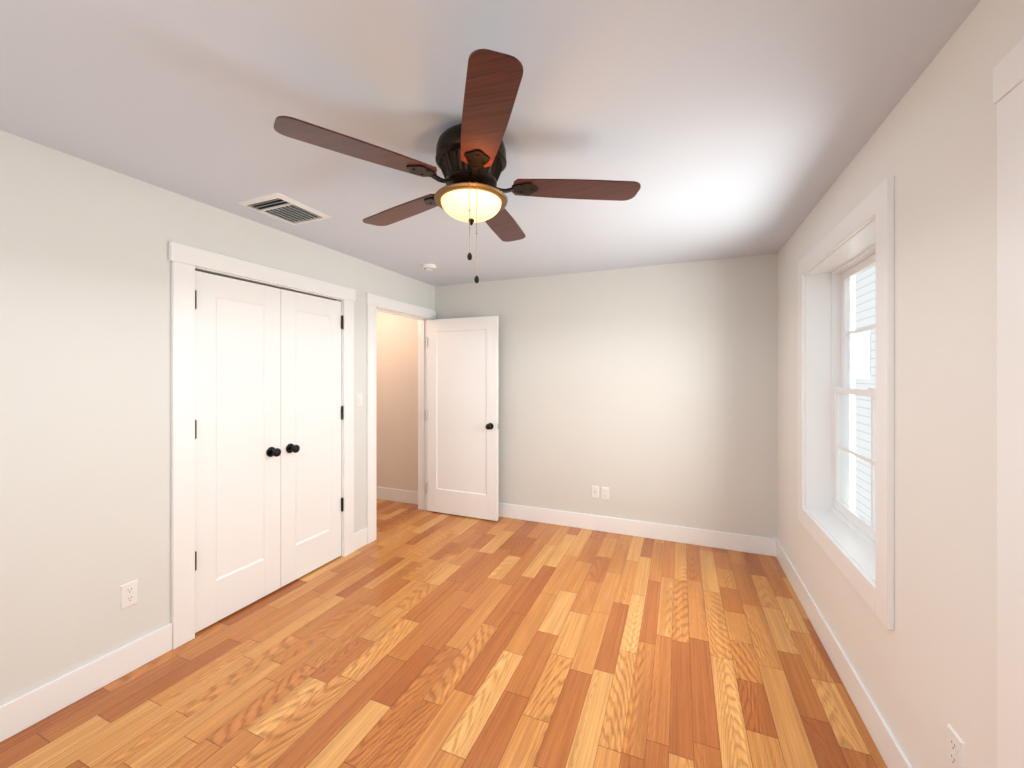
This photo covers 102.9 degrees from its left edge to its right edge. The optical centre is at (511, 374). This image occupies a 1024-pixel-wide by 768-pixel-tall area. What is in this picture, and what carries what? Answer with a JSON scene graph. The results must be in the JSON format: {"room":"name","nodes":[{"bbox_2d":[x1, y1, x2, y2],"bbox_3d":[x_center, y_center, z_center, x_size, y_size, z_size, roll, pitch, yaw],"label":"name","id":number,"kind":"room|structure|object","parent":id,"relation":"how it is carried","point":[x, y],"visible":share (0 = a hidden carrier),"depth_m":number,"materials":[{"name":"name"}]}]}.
{"room":"empty bedroom","nodes":[
{"label":"empty bedroom","id":0,"kind":"room"},
{"bbox_2d":[0,130,434,705],"bbox_3d":[-1.815,0.240,2.300,0.130,2.420,4.770,0,0,22],"label":"wall","id":1,"kind":"structure","parent":0,"point":[84,394],"depth_m":1.87,"materials":[{"name":"paint"}]},
{"bbox_2d":[0,623,171,741],"bbox_3d":[-2.220,1.380,1.125,0.017,0.140,2.228,0,0,22],"label":"baseboard","id":2,"kind":"structure","parent":1,"relation":"attached to","point":[38,705],"depth_m":1.82,"materials":[{"name":"paint"}]},
{"bbox_2d":[120,579,137,609],"bbox_3d":[-1.868,1.073,1.992,0.008,0.115,0.070,0,0,22],"label":"electrical outlet","id":3,"kind":"object","parent":1,"relation":"attached to","point":[129,594],"visible":1,"depth_m":1.99,"materials":[{"name":"white plastic"}]},
{"bbox_2d":[169,241,355,649],"bbox_3d":[-1.587,0.375,2.766,0.198,2.150,1.314,0,0,22],"label":"closet door","id":4,"kind":"structure","parent":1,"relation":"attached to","point":[259,282],"depth_m":2.58,"materials":[{"name":"paint"}]},
{"bbox_2d":[356,393,362,406],"bbox_3d":[-1.274,0.210,3.424,0.015,0.115,0.070,0,0,22],"label":"light switch","id":5,"kind":"object","parent":1,"relation":"attached to","point":[359,399],"visible":1,"depth_m":3.41,"materials":[{"name":"white plastic"}]},
{"bbox_2d":[365,293,435,543],"bbox_3d":[-1.100,0.375,4.001,0.156,2.150,1.064,0,0,22],"label":"door frame","id":6,"kind":"structure","parent":1,"relation":"attached to","point":[372,302],"depth_m":3.59,"materials":[{"name":"paint"}]},
{"bbox_2d":[426,316,498,520],"bbox_3d":[-0.518,0.429,4.181,0.832,2.018,0.178,0,0,22],"label":"entry door","id":7,"kind":"structure","parent":1,"relation":"in","point":[462,416],"depth_m":4.16,"materials":[{"name":"paint"}]},
{"bbox_2d":[0,499,886,767],"bbox_3d":[-0.748,1.500,1.860,4.900,0.100,5.030,0,0,22],"label":"floor","id":8,"kind":"structure","parent":0,"point":[412,636],"depth_m":1.99,"materials":[{"name":"brown wood"}]},
{"bbox_2d":[0,0,980,285],"bbox_3d":[-0.748,-1.020,1.860,4.900,0.100,5.030,0,0,22],"label":"ceiling","id":9,"kind":"structure","parent":0,"point":[726,128],"depth_m":1.46,"materials":[{"name":"paint"}]},
{"bbox_2d":[236,192,331,224],"bbox_3d":[-1.330,-0.962,2.403,0.330,0.016,0.370,0,0,22],"label":"ceiling vent","id":10,"kind":"object","parent":9,"relation":"in","point":[281,207],"visible":1,"depth_m":2.37,"materials":[{"name":"white metal"}]},
{"bbox_2d":[422,264,435,270],"bbox_3d":[-0.735,-0.950,3.623,0.126,0.041,0.126,0,0,22],"label":"smoke detector","id":11,"kind":"object","parent":9,"relation":"attached to","point":[429,267],"visible":1,"depth_m":3.58,"materials":[{"name":"white plastic"}]},
{"bbox_2d":[274,49,640,282],"bbox_3d":[-0.172,-0.655,1.714,1.324,0.630,1.317,0,0,22],"label":"ceiling fan","id":12,"kind":"object","parent":9,"relation":"hanging from","point":[470,160],"visible":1,"depth_m":1.53,"materials":[{"name":"brown wood"}]},
{"bbox_2d":[376,253,777,538],"bbox_3d":[0.158,0.240,4.137,4.800,2.420,0.130,0,0,22],"label":"wall","id":13,"kind":"structure","parent":0,"point":[646,393],"depth_m":3.70,"materials":[{"name":"paint"}]},
{"bbox_2d":[376,487,417,504],"bbox_3d":[-1.469,1.380,4.729,1.080,0.140,0.014,0,0,22],"label":"baseboard","id":14,"kind":"structure","parent":13,"relation":"attached to","point":[411,497],"depth_m":4.66,"materials":[{"name":"paint"}]},
{"bbox_2d":[591,485,598,498],"bbox_3d":[0.773,1.095,3.804,0.070,0.115,0.016,0,0,22],"label":"outlet","id":15,"kind":"object","parent":13,"relation":"attached to","point":[594,491],"visible":1,"depth_m":3.80,"materials":[{"name":"white plastic"}]},
{"bbox_2d":[602,487,608,499],"bbox_3d":[0.863,1.098,3.772,0.070,0.115,0.008,0,0,22],"label":"electrical outlet","id":16,"kind":"object","parent":13,"relation":"attached to","point":[605,493],"visible":1,"depth_m":3.77,"materials":[{"name":"white plastic"}]},
{"bbox_2d":[498,502,773,555],"bbox_3d":[0.641,1.380,3.858,3.196,0.140,0.017,0,0,22],"label":"baseboard","id":17,"kind":"structure","parent":13,"relation":"attached to","point":[687,535],"depth_m":3.63,"materials":[{"name":"paint"}]},
{"bbox_2d":[778,0,1023,767],"bbox_3d":[1.328,0.240,1.005,0.250,2.420,4.770,0,0,22],"label":"wall","id":18,"kind":"structure","parent":0,"point":[926,669],"depth_m":1.24,"materials":[{"name":"paint"}]},
{"bbox_2d":[772,539,912,767],"bbox_3d":[1.638,1.380,2.103,0.014,0.140,2.445,0,0,22],"label":"baseboard","id":19,"kind":"structure","parent":18,"relation":"attached to","point":[885,741],"depth_m":1.85,"materials":[{"name":"paint"}]},
{"bbox_2d":[798,176,893,629],"bbox_3d":[1.676,0.102,2.032,0.150,1.653,1.233,0,0,22],"label":"window","id":20,"kind":"structure","parent":18,"relation":"in","point":[856,547],"depth_m":1.97,"materials":[{"name":"paint"}]},
{"bbox_2d":[832,243,875,549],"bbox_3d":[1.784,0.102,1.987,0.085,1.505,1.085,0,0,22],"label":"window unit","id":21,"kind":"structure","parent":20,"relation":"attached to","point":[861,526],"depth_m":2.40,"materials":[{"name":"white plastic"}]},
{"bbox_2d":[947,724,964,767],"bbox_3d":[1.249,1.067,1.151,0.008,0.115,0.070,0,0,22],"label":"electrical outlet","id":22,"kind":"object","parent":18,"relation":"attached to","point":[955,751],"visible":1,"depth_m":1.15,"materials":[{"name":"white plastic"}]},
{"bbox_2d":[993,38,1023,767],"bbox_3d":[0.969,0.355,0.493,0.024,2.190,1.051,0,0,22],"label":"door frame","id":23,"kind":"structure","parent":18,"relation":"attached to","point":[1008,84],"depth_m":0.94,"materials":[{"name":"paint"}]},
{"label":"outside","id":24,"kind":"structure","parent":0,"visible":0},
{"bbox_2d":[855,265,875,521],"bbox_3d":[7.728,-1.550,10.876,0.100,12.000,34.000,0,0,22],"label":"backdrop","id":25,"kind":"structure","parent":24,"point":[865,379],"depth_m":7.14,"materials":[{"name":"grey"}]}
]}

